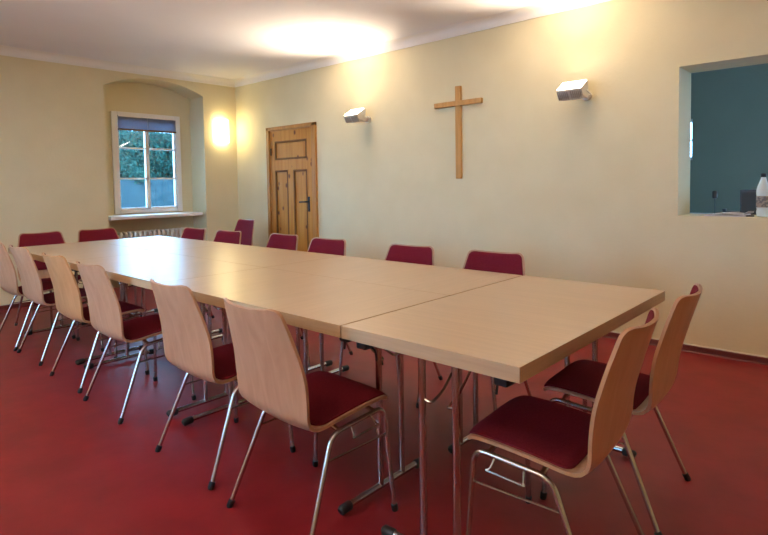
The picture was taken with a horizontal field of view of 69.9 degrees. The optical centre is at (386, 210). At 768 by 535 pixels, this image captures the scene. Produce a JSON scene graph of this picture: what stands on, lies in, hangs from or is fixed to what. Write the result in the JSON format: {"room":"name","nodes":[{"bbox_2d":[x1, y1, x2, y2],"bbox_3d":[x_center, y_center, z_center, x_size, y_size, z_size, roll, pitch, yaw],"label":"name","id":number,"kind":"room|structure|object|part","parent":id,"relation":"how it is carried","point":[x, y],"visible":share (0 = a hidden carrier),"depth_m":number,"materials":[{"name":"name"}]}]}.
{"room":"community hall","nodes":[
{"label":"community hall","id":0,"kind":"room"},
{"bbox_2d":[0,55,238,304],"bbox_3d":[-4.148,-0.316,5.629,0.500,2.650,5.700,2,4,42],"label":"wall","id":1,"kind":"structure","parent":0,"point":[56,167],"depth_m":6.12,"materials":[{"name":"beige paint"}]},
{"bbox_2d":[0,301,38,310],"bbox_3d":[-3.833,0.980,5.627,0.022,0.053,5.400,2,4,42],"label":"baseboard","id":2,"kind":"structure","parent":1,"relation":"attached to","point":[26,303],"depth_m":5.65,"materials":[{"name":"red"}]},
{"bbox_2d":[0,45,234,86],"bbox_3d":[-3.851,-1.599,5.485,0.082,0.082,5.400,2,4,42],"label":"trim","id":3,"kind":"structure","parent":1,"relation":"attached to","point":[4,50],"depth_m":6.25,"materials":[{"name":"white paint"}]},
{"bbox_2d":[108,111,202,219],"bbox_3d":[-2.954,-0.568,6.849,0.435,1.304,1.155,2,4,42],"label":"window","id":4,"kind":"structure","parent":1,"relation":"in","point":[176,144],"depth_m":6.97,"materials":[{"name":"white paint"}]},
{"bbox_3d":[-3.182,-0.583,6.874,0.054,1.155,0.365,2,4,42],"label":"sash","id":5,"kind":"part","parent":4,"relation":"part of","materials":[{"name":"white paint"}]},
{"bbox_2d":[117,115,175,132],"bbox_3d":[-3.024,-1.089,6.954,0.022,0.183,0.738,2,4,42],"label":"blind","id":6,"kind":"object","parent":4,"relation":"attached to","point":[125,122],"visible":1,"depth_m":6.93,"materials":[{"name":"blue fabric"}]},
{"bbox_3d":[-3.025,-1.171,6.949,0.022,0.018,0.734,2,4,42],"label":"head rail","id":7,"kind":"part","parent":6,"relation":"part of","materials":[{"name":"white metal"}]},
{"bbox_3d":[-3.022,-1.008,6.957,0.022,0.021,0.738,2,4,42],"label":"rail","id":8,"kind":"part","parent":6,"relation":"part of","materials":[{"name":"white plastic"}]},
{"bbox_3d":[-2.925,0.064,6.862,0.385,0.040,1.155,2,4,42],"label":"sill","id":9,"kind":"part","parent":4,"relation":"part of","materials":[{"name":"white paint"}]},
{"bbox_3d":[-2.934,-0.600,7.149,0.054,1.155,0.375,2,4,42],"label":"sash","id":10,"kind":"part","parent":4,"relation":"part of","materials":[{"name":"white paint"}]},
{"bbox_2d":[214,119,228,142],"bbox_3d":[-2.199,-1.058,7.338,0.085,0.310,0.206,2,4,42],"label":"wall sconce","id":11,"kind":"object","parent":1,"relation":"attached to","point":[221,131],"visible":1,"depth_m":7.29,"materials":[{"name":"white glass"}]},
{"bbox_3d":[-2.223,-1.055,7.281,0.110,0.310,0.016,-2,3,-20],"label":"lamp shade","id":12,"kind":"part","parent":11,"relation":"part of","materials":[{"name":"white glass"}]},
{"bbox_3d":[-2.146,-1.060,7.368,0.016,0.310,0.110,0,3,14],"label":"lamp shade","id":13,"kind":"part","parent":11,"relation":"part of","materials":[{"name":"white glass"}]},
{"bbox_2d":[0,0,551,79],"bbox_3d":[-0.823,-1.608,2.779,9.200,0.100,6.030,2,4,42],"label":"ceiling","id":14,"kind":"structure","parent":0,"point":[226,39],"depth_m":4.95,"materials":[{"name":"white paint"}]},
{"bbox_2d":[0,285,767,534],"bbox_3d":[-0.781,1.138,2.910,9.200,0.100,6.030,2,4,42],"label":"floor","id":15,"kind":"structure","parent":0,"point":[68,467],"depth_m":2.44,"materials":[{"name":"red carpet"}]},
{"bbox_2d":[0,243,75,350],"bbox_3d":[-2.876,0.637,4.423,0.499,0.823,0.519,1,4,40],"label":"chair","id":16,"kind":"object","parent":15,"relation":"on","point":[8,276],"visible":0.61,"depth_m":4.22,"materials":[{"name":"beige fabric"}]},
{"bbox_3d":[-3.092,0.852,4.503,0.206,0.366,0.026,-3,3,-38],"label":"leg","id":17,"kind":"part","parent":16,"relation":"part of","materials":[{"name":"silver metal"}]},
{"bbox_3d":[-2.766,0.860,4.230,0.026,0.366,0.205,1,3,28],"label":"leg","id":18,"kind":"part","parent":16,"relation":"part of","materials":[{"name":"silver metal"}]},
{"bbox_3d":[-2.898,0.831,4.725,0.041,0.377,0.082,-1,3,2],"label":"leg","id":19,"kind":"part","parent":16,"relation":"part of","materials":[{"name":"silver metal"}]},
{"bbox_2d":[14,231,87,330],"bbox_3d":[-3.036,0.614,4.961,0.519,0.823,0.499,1,4,41],"label":"chair","id":20,"kind":"object","parent":15,"relation":"on","point":[53,237],"visible":0.25,"depth_m":5.04,"materials":[{"name":"red fabric"}]},
{"bbox_3d":[-3.238,0.837,4.869,0.205,0.366,0.026,1,3,29],"label":"leg","id":21,"kind":"part","parent":20,"relation":"part of","materials":[{"name":"silver metal"}]},
{"bbox_3d":[-3.012,0.835,4.679,0.041,0.376,0.082,-1,3,-11],"label":"leg","id":22,"kind":"part","parent":20,"relation":"part of","materials":[{"name":"silver metal"}]},
{"bbox_2d":[9,245,103,365],"bbox_3d":[-2.453,0.648,4.064,0.499,0.823,0.519,1,4,41],"label":"chair","id":23,"kind":"object","parent":15,"relation":"on","point":[32,288],"visible":0.66,"depth_m":3.87,"materials":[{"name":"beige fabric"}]},
{"bbox_3d":[-2.668,0.863,4.147,0.206,0.366,0.026,-3,3,-37],"label":"leg","id":24,"kind":"part","parent":23,"relation":"part of","materials":[{"name":"silver metal"}]},
{"bbox_3d":[-2.347,0.871,3.869,0.026,0.366,0.205,1,3,29],"label":"leg","id":25,"kind":"part","parent":23,"relation":"part of","materials":[{"name":"silver metal"}]},
{"bbox_3d":[-2.471,0.841,4.366,0.041,0.377,0.082,-1,3,3],"label":"leg","id":26,"kind":"part","parent":23,"relation":"part of","materials":[{"name":"silver metal"}]},
{"bbox_3d":[-2.158,0.850,4.094,0.082,0.376,0.041,-1,3,-11],"label":"leg","id":27,"kind":"part","parent":23,"relation":"part of","materials":[{"name":"silver metal"}]},
{"bbox_2d":[8,241,157,364],"bbox_3d":[-2.394,0.674,4.310,1.316,0.736,0.634,2,4,42],"label":"folding table","id":28,"kind":"object","parent":15,"relation":"on","point":[78,250],"visible":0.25,"depth_m":4.19,"materials":[{"name":"brown wood"}]},
{"bbox_3d":[-2.774,0.666,4.786,0.024,0.667,0.154,2,4,42],"label":"leg","id":29,"kind":"part","parent":28,"relation":"part of","materials":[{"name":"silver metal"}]},
{"bbox_3d":[-1.949,0.692,3.967,0.024,0.667,0.154,2,4,42],"label":"leg","id":30,"kind":"part","parent":28,"relation":"part of","materials":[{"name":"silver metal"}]},
{"bbox_2d":[42,252,149,392],"bbox_3d":[-1.892,0.664,3.544,0.499,0.823,0.519,1,4,41],"label":"chair","id":31,"kind":"object","parent":15,"relation":"on","point":[68,301],"visible":0.73,"depth_m":3.35,"materials":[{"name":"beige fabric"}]},
{"bbox_3d":[-2.107,0.879,3.627,0.206,0.366,0.026,-3,3,-37],"label":"leg","id":32,"kind":"part","parent":31,"relation":"part of","materials":[{"name":"silver metal"}]},
{"bbox_3d":[-1.786,0.887,3.349,0.026,0.366,0.205,1,3,29],"label":"leg","id":33,"kind":"part","parent":31,"relation":"part of","materials":[{"name":"silver metal"}]},
{"bbox_3d":[-1.910,0.858,3.846,0.041,0.377,0.082,-1,3,3],"label":"leg","id":34,"kind":"part","parent":31,"relation":"part of","materials":[{"name":"silver metal"}]},
{"bbox_3d":[-1.684,0.698,3.486,0.018,0.031,0.161,1,4,41],"label":"rail","id":35,"kind":"part","parent":31,"relation":"part of","materials":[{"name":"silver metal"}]},
{"bbox_3d":[-1.597,0.866,3.574,0.082,0.376,0.041,-1,3,-11],"label":"leg","id":36,"kind":"part","parent":31,"relation":"part of","materials":[{"name":"silver metal"}]},
{"bbox_2d":[78,227,146,310],"bbox_3d":[-2.683,0.593,5.301,0.519,0.823,0.499,1,4,39],"label":"chair","id":37,"kind":"object","parent":15,"relation":"on","point":[110,233],"visible":0.27,"depth_m":5.43,"materials":[{"name":"red fabric"}]},
{"bbox_2d":[76,261,195,423],"bbox_3d":[-1.436,0.677,3.110,0.499,0.823,0.519,2,4,42],"label":"chair","id":38,"kind":"object","parent":15,"relation":"on","point":[105,312],"visible":0.9,"depth_m":2.94,"materials":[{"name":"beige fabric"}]},
{"bbox_3d":[-1.649,0.892,3.197,0.206,0.366,0.026,-3,3,-36],"label":"leg","id":39,"kind":"part","parent":38,"relation":"part of","materials":[{"name":"silver metal"}]},
{"bbox_3d":[-1.333,0.901,2.913,0.026,0.366,0.205,1,3,30],"label":"leg","id":40,"kind":"part","parent":38,"relation":"part of","materials":[{"name":"silver metal"}]},
{"bbox_3d":[-1.448,0.871,3.412,0.041,0.377,0.082,-1,3,4],"label":"leg","id":41,"kind":"part","parent":38,"relation":"part of","materials":[{"name":"silver metal"}]},
{"bbox_3d":[-1.229,0.712,3.048,0.018,0.031,0.161,2,4,42],"label":"rail","id":42,"kind":"part","parent":38,"relation":"part of","materials":[{"name":"silver metal"}]},
{"bbox_3d":[-1.140,0.879,3.135,0.082,0.376,0.041,-1,3,-10],"label":"leg","id":43,"kind":"part","parent":38,"relation":"part of","materials":[{"name":"silver metal"}]},
{"bbox_2d":[117,227,185,238],"bbox_3d":[-2.931,0.584,6.939,0.216,0.691,0.911,2,4,42],"label":"radiator","id":44,"kind":"object","parent":15,"relation":"on","point":[133,234],"visible":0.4,"depth_m":6.83,"materials":[{"name":"white metal"}]},
{"bbox_2d":[92,236,230,333],"bbox_3d":[-1.969,0.645,4.782,1.316,0.736,0.634,2,4,42],"label":"folding table","id":45,"kind":"object","parent":15,"relation":"on","point":[154,243],"visible":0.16,"depth_m":4.74,"materials":[{"name":"brown wood"}]},
{"bbox_3d":[-2.414,0.644,5.126,0.024,0.667,0.154,2,4,42],"label":"leg","id":46,"kind":"part","parent":45,"relation":"part of","materials":[{"name":"silver metal"}]},
{"bbox_2d":[67,252,263,416],"bbox_3d":[-1.412,0.701,3.428,1.316,0.736,0.634,2,4,42],"label":"folding table","id":47,"kind":"object","parent":15,"relation":"on","point":[133,269],"visible":0.57,"depth_m":3.25,"materials":[{"name":"brown wood"}]},
{"bbox_3d":[-1.792,0.693,3.904,0.024,0.667,0.154,2,4,42],"label":"leg","id":48,"kind":"part","parent":47,"relation":"part of","materials":[{"name":"silver metal"}]},
{"bbox_3d":[-0.967,0.719,3.085,0.024,0.667,0.154,2,4,42],"label":"leg","id":49,"kind":"part","parent":47,"relation":"part of","materials":[{"name":"silver metal"}]},
{"bbox_2d":[140,227,207,316],"bbox_3d":[-1.981,0.588,5.160,0.499,0.823,0.519,1,3,38],"label":"chair","id":50,"kind":"object","parent":15,"relation":"on","point":[188,233],"visible":0.16,"depth_m":5.32,"materials":[{"name":"red fabric"}]},
{"bbox_2d":[150,278,295,489],"bbox_3d":[-0.762,0.697,2.484,0.499,0.823,0.519,2,4,43],"label":"chair","id":51,"kind":"object","parent":15,"relation":"on","point":[187,343],"visible":0.7,"depth_m":2.30,"materials":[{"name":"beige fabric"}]},
{"bbox_3d":[-0.974,0.911,2.575,0.206,0.366,0.026,-3,3,-35],"label":"leg","id":52,"kind":"part","parent":51,"relation":"part of","materials":[{"name":"silver metal"}]},
{"bbox_3d":[-0.663,0.920,2.285,0.026,0.366,0.205,1,3,31],"label":"leg","id":53,"kind":"part","parent":51,"relation":"part of","materials":[{"name":"silver metal"}]},
{"bbox_3d":[-0.769,0.890,2.787,0.041,0.377,0.082,-1,3,5],"label":"leg","id":54,"kind":"part","parent":51,"relation":"part of","materials":[{"name":"silver metal"}]},
{"bbox_3d":[-0.466,0.899,2.504,0.082,0.376,0.041,-1,3,-9],"label":"leg","id":55,"kind":"part","parent":51,"relation":"part of","materials":[{"name":"silver metal"}]},
{"bbox_2d":[207,230,240,317],"bbox_3d":[-1.542,0.600,4.779,0.499,0.823,0.519,1,3,38],"label":"chair","id":56,"kind":"object","parent":15,"relation":"on","point":[224,236],"visible":0.24,"depth_m":4.96,"materials":[{"name":"red fabric"}]},
{"bbox_2d":[234,219,254,245],"bbox_3d":[-1.830,0.524,6.468,0.499,0.823,0.519,2,4,43],"label":"chair","id":57,"kind":"object","parent":15,"relation":"on","point":[246,226],"visible":0.36,"depth_m":6.58,"materials":[{"name":"red fabric"}]},
{"bbox_2d":[159,244,340,371],"bbox_3d":[-0.987,0.672,3.900,1.316,0.736,0.634,2,4,42],"label":"folding table","id":58,"kind":"object","parent":15,"relation":"on","point":[233,253],"visible":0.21,"depth_m":3.79,"materials":[{"name":"brown wood"}]},
{"bbox_3d":[-1.432,0.671,4.243,0.024,0.667,0.154,2,4,42],"label":"leg","id":59,"kind":"part","parent":58,"relation":"part of","materials":[{"name":"silver metal"}]},
{"bbox_3d":[-0.608,0.697,3.425,0.024,0.667,0.154,2,4,42],"label":"leg","id":60,"kind":"part","parent":58,"relation":"part of","materials":[{"name":"silver metal"}]},
{"bbox_2d":[222,233,302,340],"bbox_3d":[-0.973,0.612,4.342,0.499,0.823,0.519,1,4,41],"label":"chair","id":61,"kind":"object","parent":15,"relation":"on","point":[276,240],"visible":0.2,"depth_m":4.50,"materials":[{"name":"red fabric"}]},
{"bbox_2d":[160,267,448,514],"bbox_3d":[-0.430,0.728,2.546,1.316,0.736,0.634,2,4,42],"label":"folding table","id":62,"kind":"object","parent":15,"relation":"on","point":[321,304],"visible":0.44,"depth_m":2.30,"materials":[{"name":"brown wood"}]},
{"bbox_3d":[-0.810,0.719,3.021,0.024,0.667,0.154,2,4,42],"label":"leg","id":63,"kind":"part","parent":62,"relation":"part of","materials":[{"name":"silver metal"}]},
{"bbox_3d":[0.015,0.745,2.203,0.024,0.667,0.154,2,4,42],"label":"leg","id":64,"kind":"part","parent":62,"relation":"part of","materials":[{"name":"silver metal"}]},
{"bbox_2d":[224,297,397,534],"bbox_3d":[-0.304,0.711,2.030,0.499,0.823,0.519,2,4,44],"label":"chair","id":65,"kind":"object","parent":15,"relation":"on","point":[271,376],"visible":1,"depth_m":1.89,"materials":[{"name":"brown wood"}]},
{"bbox_3d":[-0.514,0.925,2.126,0.206,0.366,0.026,-3,3,-34],"label":"leg","id":66,"kind":"part","parent":65,"relation":"part of","materials":[{"name":"silver metal"}]},
{"bbox_3d":[-0.304,0.905,2.332,0.041,0.377,0.082,-1,3,7],"label":"leg","id":67,"kind":"part","parent":65,"relation":"part of","materials":[{"name":"silver metal"}]},
{"bbox_3d":[-0.208,0.935,1.826,0.058,0.366,0.201,2,4,44],"label":"leg","id":68,"kind":"part","parent":65,"relation":"part of","materials":[{"name":"silver metal"}]},
{"bbox_3d":[-0.100,0.746,1.959,0.018,0.031,0.161,2,4,44],"label":"rail","id":69,"kind":"part","parent":65,"relation":"part of","materials":[{"name":"silver metal"}]},
{"bbox_3d":[-0.008,0.914,2.042,0.082,0.376,0.041,-1,3,-8],"label":"leg","id":70,"kind":"part","parent":65,"relation":"part of","materials":[{"name":"silver metal"}]},
{"bbox_2d":[300,237,352,366],"bbox_3d":[-0.559,0.626,3.913,0.499,0.823,0.519,1,4,39],"label":"chair","id":71,"kind":"object","parent":15,"relation":"on","point":[317,244],"visible":0.2,"depth_m":4.06,"materials":[{"name":"red fabric"}]},
{"bbox_3d":[-0.525,0.846,3.632,0.041,0.377,0.082,-1,3,1],"label":"leg","id":72,"kind":"part","parent":71,"relation":"part of","materials":[{"name":"silver metal"}]},
{"bbox_2d":[338,243,442,381],"bbox_3d":[0.028,0.642,3.386,0.499,0.823,0.519,1,4,39],"label":"chair","id":73,"kind":"object","parent":15,"relation":"on","point":[424,255],"visible":0.21,"depth_m":3.52,"materials":[{"name":"red fabric"}]},
{"bbox_3d":[-0.260,0.855,3.365,0.082,0.376,0.041,-2,3,-13],"label":"leg","id":74,"kind":"part","parent":73,"relation":"part of","materials":[{"name":"silver metal"}]},
{"bbox_3d":[0.063,0.862,3.104,0.041,0.377,0.082,-1,3,1],"label":"leg","id":75,"kind":"part","parent":73,"relation":"part of","materials":[{"name":"silver metal"}]},
{"bbox_3d":[0.252,0.856,3.331,0.206,0.366,0.026,-3,4,-39],"label":"leg","id":76,"kind":"part","parent":73,"relation":"part of","materials":[{"name":"silver metal"}]},
{"bbox_2d":[265,256,521,453],"bbox_3d":[-0.005,0.699,3.018,1.316,0.736,0.634,2,4,42],"label":"folding table","id":77,"kind":"object","parent":15,"relation":"on","point":[449,281],"visible":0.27,"depth_m":2.88,"materials":[{"name":"brown wood"}]},
{"bbox_3d":[-0.450,0.698,3.361,0.024,0.667,0.154,2,4,42],"label":"leg","id":78,"kind":"part","parent":77,"relation":"part of","materials":[{"name":"silver metal"}]},
{"bbox_3d":[0.374,0.724,2.543,0.024,0.667,0.154,2,4,42],"label":"leg","id":79,"kind":"part","parent":77,"relation":"part of","materials":[{"name":"silver metal"}]},
{"bbox_2d":[416,250,531,410],"bbox_3d":[0.490,0.653,2.987,0.499,0.823,0.519,1,4,39],"label":"chair","id":80,"kind":"object","parent":15,"relation":"on","point":[480,260],"visible":0.15,"depth_m":3.12,"materials":[{"name":"red fabric"}]},
{"bbox_3d":[0.524,0.874,2.706,0.041,0.377,0.082,-1,3,1],"label":"leg","id":81,"kind":"part","parent":80,"relation":"part of","materials":[{"name":"silver metal"}]},
{"bbox_3d":[0.714,0.868,2.932,0.206,0.366,0.026,-3,4,-39],"label":"leg","id":82,"kind":"part","parent":80,"relation":"part of","materials":[{"name":"silver metal"}]},
{"bbox_2d":[341,275,664,534],"bbox_3d":[0.524,0.733,2.115,0.664,0.736,1.272,2,4,42],"label":"folding table","id":83,"kind":"object","parent":15,"relation":"on","point":[510,331],"visible":0.89,"depth_m":1.80,"materials":[{"name":"brown wood"}]},
{"bbox_3d":[0.164,0.766,1.719,0.154,0.667,0.024,2,4,42],"label":"leg","id":84,"kind":"part","parent":83,"relation":"part of","materials":[{"name":"silver metal"}]},
{"bbox_3d":[0.894,0.716,2.530,0.154,0.667,0.024,2,4,42],"label":"leg","id":85,"kind":"part","parent":83,"relation":"part of","materials":[{"name":"silver metal"}]},
{"bbox_2d":[466,307,658,534],"bbox_3d":[0.564,0.712,1.736,0.519,0.823,0.499,1,3,38],"label":"chair","id":86,"kind":"object","parent":15,"relation":"on","point":[563,439],"visible":1,"depth_m":1.63,"materials":[{"name":"red fabric"}]},
{"bbox_3d":[0.276,0.925,1.710,0.082,0.377,0.041,-1,3,0],"label":"leg","id":87,"kind":"part","parent":86,"relation":"part of","materials":[{"name":"silver metal"}]},
{"bbox_3d":[0.372,0.754,1.640,0.161,0.031,0.018,1,3,38],"label":"rail","id":88,"kind":"part","parent":86,"relation":"part of","materials":[{"name":"silver metal"}]},
{"bbox_3d":[0.531,0.906,2.037,0.041,0.376,0.082,-2,3,-14],"label":"leg","id":89,"kind":"part","parent":86,"relation":"part of","materials":[{"name":"silver metal"}]},
{"bbox_3d":[0.506,0.938,1.525,0.026,0.366,0.206,-3,4,-40],"label":"leg","id":90,"kind":"part","parent":86,"relation":"part of","materials":[{"name":"silver metal"}]},
{"bbox_3d":[0.767,0.918,1.860,0.205,0.366,0.026,0,3,26],"label":"leg","id":91,"kind":"part","parent":86,"relation":"part of","materials":[{"name":"silver metal"}]},
{"bbox_2d":[540,283,702,534],"bbox_3d":[0.918,0.688,2.130,0.519,0.823,0.499,1,3,38],"label":"chair","id":92,"kind":"object","parent":15,"relation":"on","point":[582,378],"visible":0.8,"depth_m":1.98,"materials":[{"name":"brown wood"}]},
{"bbox_3d":[0.630,0.901,2.106,0.082,0.377,0.041,-1,3,1],"label":"leg","id":93,"kind":"part","parent":92,"relation":"part of","materials":[{"name":"silver metal"}]},
{"bbox_3d":[0.725,0.730,2.035,0.161,0.031,0.018,1,3,38],"label":"rail","id":94,"kind":"part","parent":92,"relation":"part of","materials":[{"name":"silver metal"}]},
{"bbox_3d":[0.888,0.882,2.430,0.041,0.376,0.082,-2,3,-14],"label":"leg","id":95,"kind":"part","parent":92,"relation":"part of","materials":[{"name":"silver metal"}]},
{"bbox_3d":[0.858,0.914,1.919,0.026,0.366,0.206,-3,4,-40],"label":"leg","id":96,"kind":"part","parent":92,"relation":"part of","materials":[{"name":"silver metal"}]},
{"bbox_3d":[1.122,0.894,2.252,0.205,0.366,0.026,0,3,27],"label":"leg","id":97,"kind":"part","parent":92,"relation":"part of","materials":[{"name":"silver metal"}]},
{"bbox_2d":[235,0,767,356],"bbox_3d":[1.103,-0.365,4.961,9.200,2.650,0.330,2,4,42],"label":"wall","id":98,"kind":"structure","parent":0,"point":[596,189],"depth_m":4.52,"materials":[{"name":"beige paint"}]},
{"bbox_2d":[266,122,318,251],"bbox_3d":[-1.147,-0.071,6.816,0.958,1.956,0.190,2,4,42],"label":"door","id":99,"kind":"structure","parent":98,"relation":"in","point":[291,150],"depth_m":6.76,"materials":[{"name":"orange wood"}]},
{"bbox_3d":[-1.309,0.098,6.940,0.263,1.210,0.024,2,4,42],"label":"panel moulding","id":100,"kind":"part","parent":99,"relation":"part of","materials":[{"name":"brown wood"}]},
{"bbox_3d":[-1.299,0.098,6.951,0.263,1.210,0.020,2,4,42],"label":"panel","id":101,"kind":"part","parent":99,"relation":"part of","materials":[{"name":"brown wood"}]},
{"bbox_3d":[-1.185,-0.749,6.777,0.630,0.235,0.024,2,4,42],"label":"panel moulding","id":102,"kind":"part","parent":99,"relation":"part of","materials":[{"name":"brown wood"}]},
{"bbox_3d":[-1.176,-0.750,6.787,0.630,0.235,0.020,2,4,42],"label":"panel","id":103,"kind":"part","parent":99,"relation":"part of","materials":[{"name":"brown wood"}]},
{"bbox_3d":[-1.036,0.106,6.695,0.264,1.210,0.024,2,4,42],"label":"panel moulding","id":104,"kind":"part","parent":99,"relation":"part of","materials":[{"name":"brown wood"}]},
{"bbox_3d":[-1.027,0.105,6.706,0.264,1.210,0.020,2,4,42],"label":"panel","id":105,"kind":"part","parent":99,"relation":"part of","materials":[{"name":"brown wood"}]},
{"bbox_2d":[344,108,370,122],"bbox_3d":[-0.303,-0.999,5.808,0.211,0.147,0.232,2,4,42],"label":"wall lamp","id":106,"kind":"object","parent":98,"relation":"attached to","point":[356,115],"visible":1,"depth_m":5.75,"materials":[{"name":"silver metal"}]},
{"bbox_3d":[-0.344,-1.034,5.769,0.184,0.072,0.110,2,4,42],"label":"lamp glass","id":107,"kind":"part","parent":106,"relation":"part of","materials":[{"name":"white glass"}]},
{"bbox_2d":[233,0,611,86],"bbox_3d":[1.019,-1.636,4.680,8.400,0.082,0.082,2,4,42],"label":"trim","id":108,"kind":"structure","parent":98,"relation":"attached to","point":[554,6],"depth_m":5.22,"materials":[{"name":"white paint"}]},
{"bbox_2d":[434,86,482,178],"bbox_3d":[0.659,-0.722,5.093,0.522,0.853,0.034,2,4,42],"label":"wooden cross","id":109,"kind":"object","parent":98,"relation":"attached to","point":[458,103],"visible":1,"depth_m":5.08,"materials":[{"name":"brown wood"}]},
{"bbox_2d":[556,80,591,100],"bbox_3d":[1.453,-0.921,4.233,0.211,0.147,0.232,2,4,42],"label":"wall lamp","id":110,"kind":"object","parent":98,"relation":"attached to","point":[574,90],"visible":1,"depth_m":4.17,"materials":[{"name":"silver metal"}]},
{"bbox_3d":[1.411,-0.957,4.194,0.184,0.072,0.110,2,4,42],"label":"lamp glass","id":111,"kind":"part","parent":110,"relation":"part of","materials":[{"name":"white glass"}]},
{"bbox_2d":[602,331,767,365],"bbox_3d":[1.079,0.942,4.825,8.400,0.053,0.022,2,4,42],"label":"baseboard","id":112,"kind":"structure","parent":98,"relation":"attached to","point":[751,358],"depth_m":3.76,"materials":[{"name":"red wood"}]},
{"bbox_2d":[704,214,745,216],"bbox_3d":[2.350,0.035,3.802,0.240,0.004,0.190,1,4,40],"label":"booklet","id":113,"kind":"object","parent":98,"relation":"on","point":[724,215],"visible":0.8,"depth_m":3.77,"materials":[{"name":"white paper"}]},
{"bbox_2d":[708,212,750,215],"bbox_3d":[2.364,0.023,3.795,0.180,0.016,0.220,-4,4,-45],"label":"booklet","id":114,"kind":"object","parent":113,"relation":"on","point":[735,213],"visible":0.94,"depth_m":3.75,"materials":[{"name":"white paper"}]},
{"bbox_2d":[744,211,753,216],"bbox_3d":[2.437,0.024,3.696,0.060,0.036,0.024,0,3,25],"label":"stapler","id":115,"kind":"object","parent":98,"relation":"on","point":[748,212],"visible":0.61,"depth_m":3.69,"materials":[{"name":"black plastic"}]},
{"bbox_2d":[756,173,767,216],"bbox_3d":[2.494,-0.102,3.638,0.080,0.286,0.080,2,4,42],"label":"plastic bottle","id":116,"kind":"object","parent":98,"relation":"on","point":[762,188],"visible":1,"depth_m":3.62,"materials":[{"name":"white plastic"}]},
{"bbox_2d":[690,63,767,212],"bbox_3d":[4.299,-0.460,5.897,5.700,2.650,0.200,2,4,42],"label":"wall","id":117,"kind":"structure","parent":0,"point":[729,107],"depth_m":6.17,"materials":[{"name":"teal paint"}]},
{"bbox_2d":[690,119,692,159],"bbox_3d":[3.274,-0.839,6.735,0.880,0.480,0.050,2,4,42],"label":"window","id":118,"kind":"structure","parent":117,"relation":"in","point":[691,119],"depth_m":6.43,"materials":[{"name":"white paint"}]},
{"bbox_3d":[3.387,0.970,5.075,5.900,0.100,2.770,2,4,42],"label":"floor","id":119,"kind":"structure","parent":0,"visible":0},
{"bbox_3d":[3.114,0.517,3.859,2.140,0.930,0.638,2,4,42],"label":"countertop","id":120,"kind":"structure","parent":119,"relation":"on","visible":0},
{"bbox_2d":[712,191,717,212],"bbox_3d":[2.469,-0.051,4.134,0.059,0.197,0.059,2,4,42],"label":"microphone stand","id":121,"kind":"object","parent":120,"relation":"on","point":[714,193],"visible":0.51,"depth_m":4.12,"materials":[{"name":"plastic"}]},
{"bbox_2d":[722,208,739,211],"bbox_3d":[2.573,0.018,4.072,0.140,0.062,0.080,2,4,42],"label":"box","id":122,"kind":"object","parent":120,"relation":"on","point":[724,209],"visible":0.32,"depth_m":4.08,"materials":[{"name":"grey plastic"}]},
{"bbox_2d":[740,189,756,214],"bbox_3d":[2.634,-0.049,3.963,0.130,0.205,0.114,2,4,42],"label":"speaker","id":123,"kind":"object","parent":120,"relation":"on","point":[747,196],"visible":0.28,"depth_m":3.93},
{"label":"outside","id":124,"kind":"structure","parent":0,"visible":0},
{"bbox_3d":[-7.608,1.132,8.630,38.400,0.180,26.000,2,4,42],"label":"ground","id":125,"kind":"structure","parent":124,"visible":0},
{"bbox_2d":[120,179,173,207],"bbox_3d":[-7.628,-0.087,15.307,0.400,1.620,16.000,2,4,42],"label":"wall","id":126,"kind":"structure","parent":125,"relation":"on","point":[133,195],"depth_m":15.78,"materials":[{"name":"stone"}]},
{"bbox_2d":[118,130,172,184],"bbox_3d":[-8.193,-1.411,15.062,1.280,1.906,10.104,2,4,42],"label":"hedge","id":127,"kind":"object","parent":126,"relation":"on","point":[132,165],"visible":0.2,"depth_m":16.02,"materials":[{"name":"green plant"}]}
]}

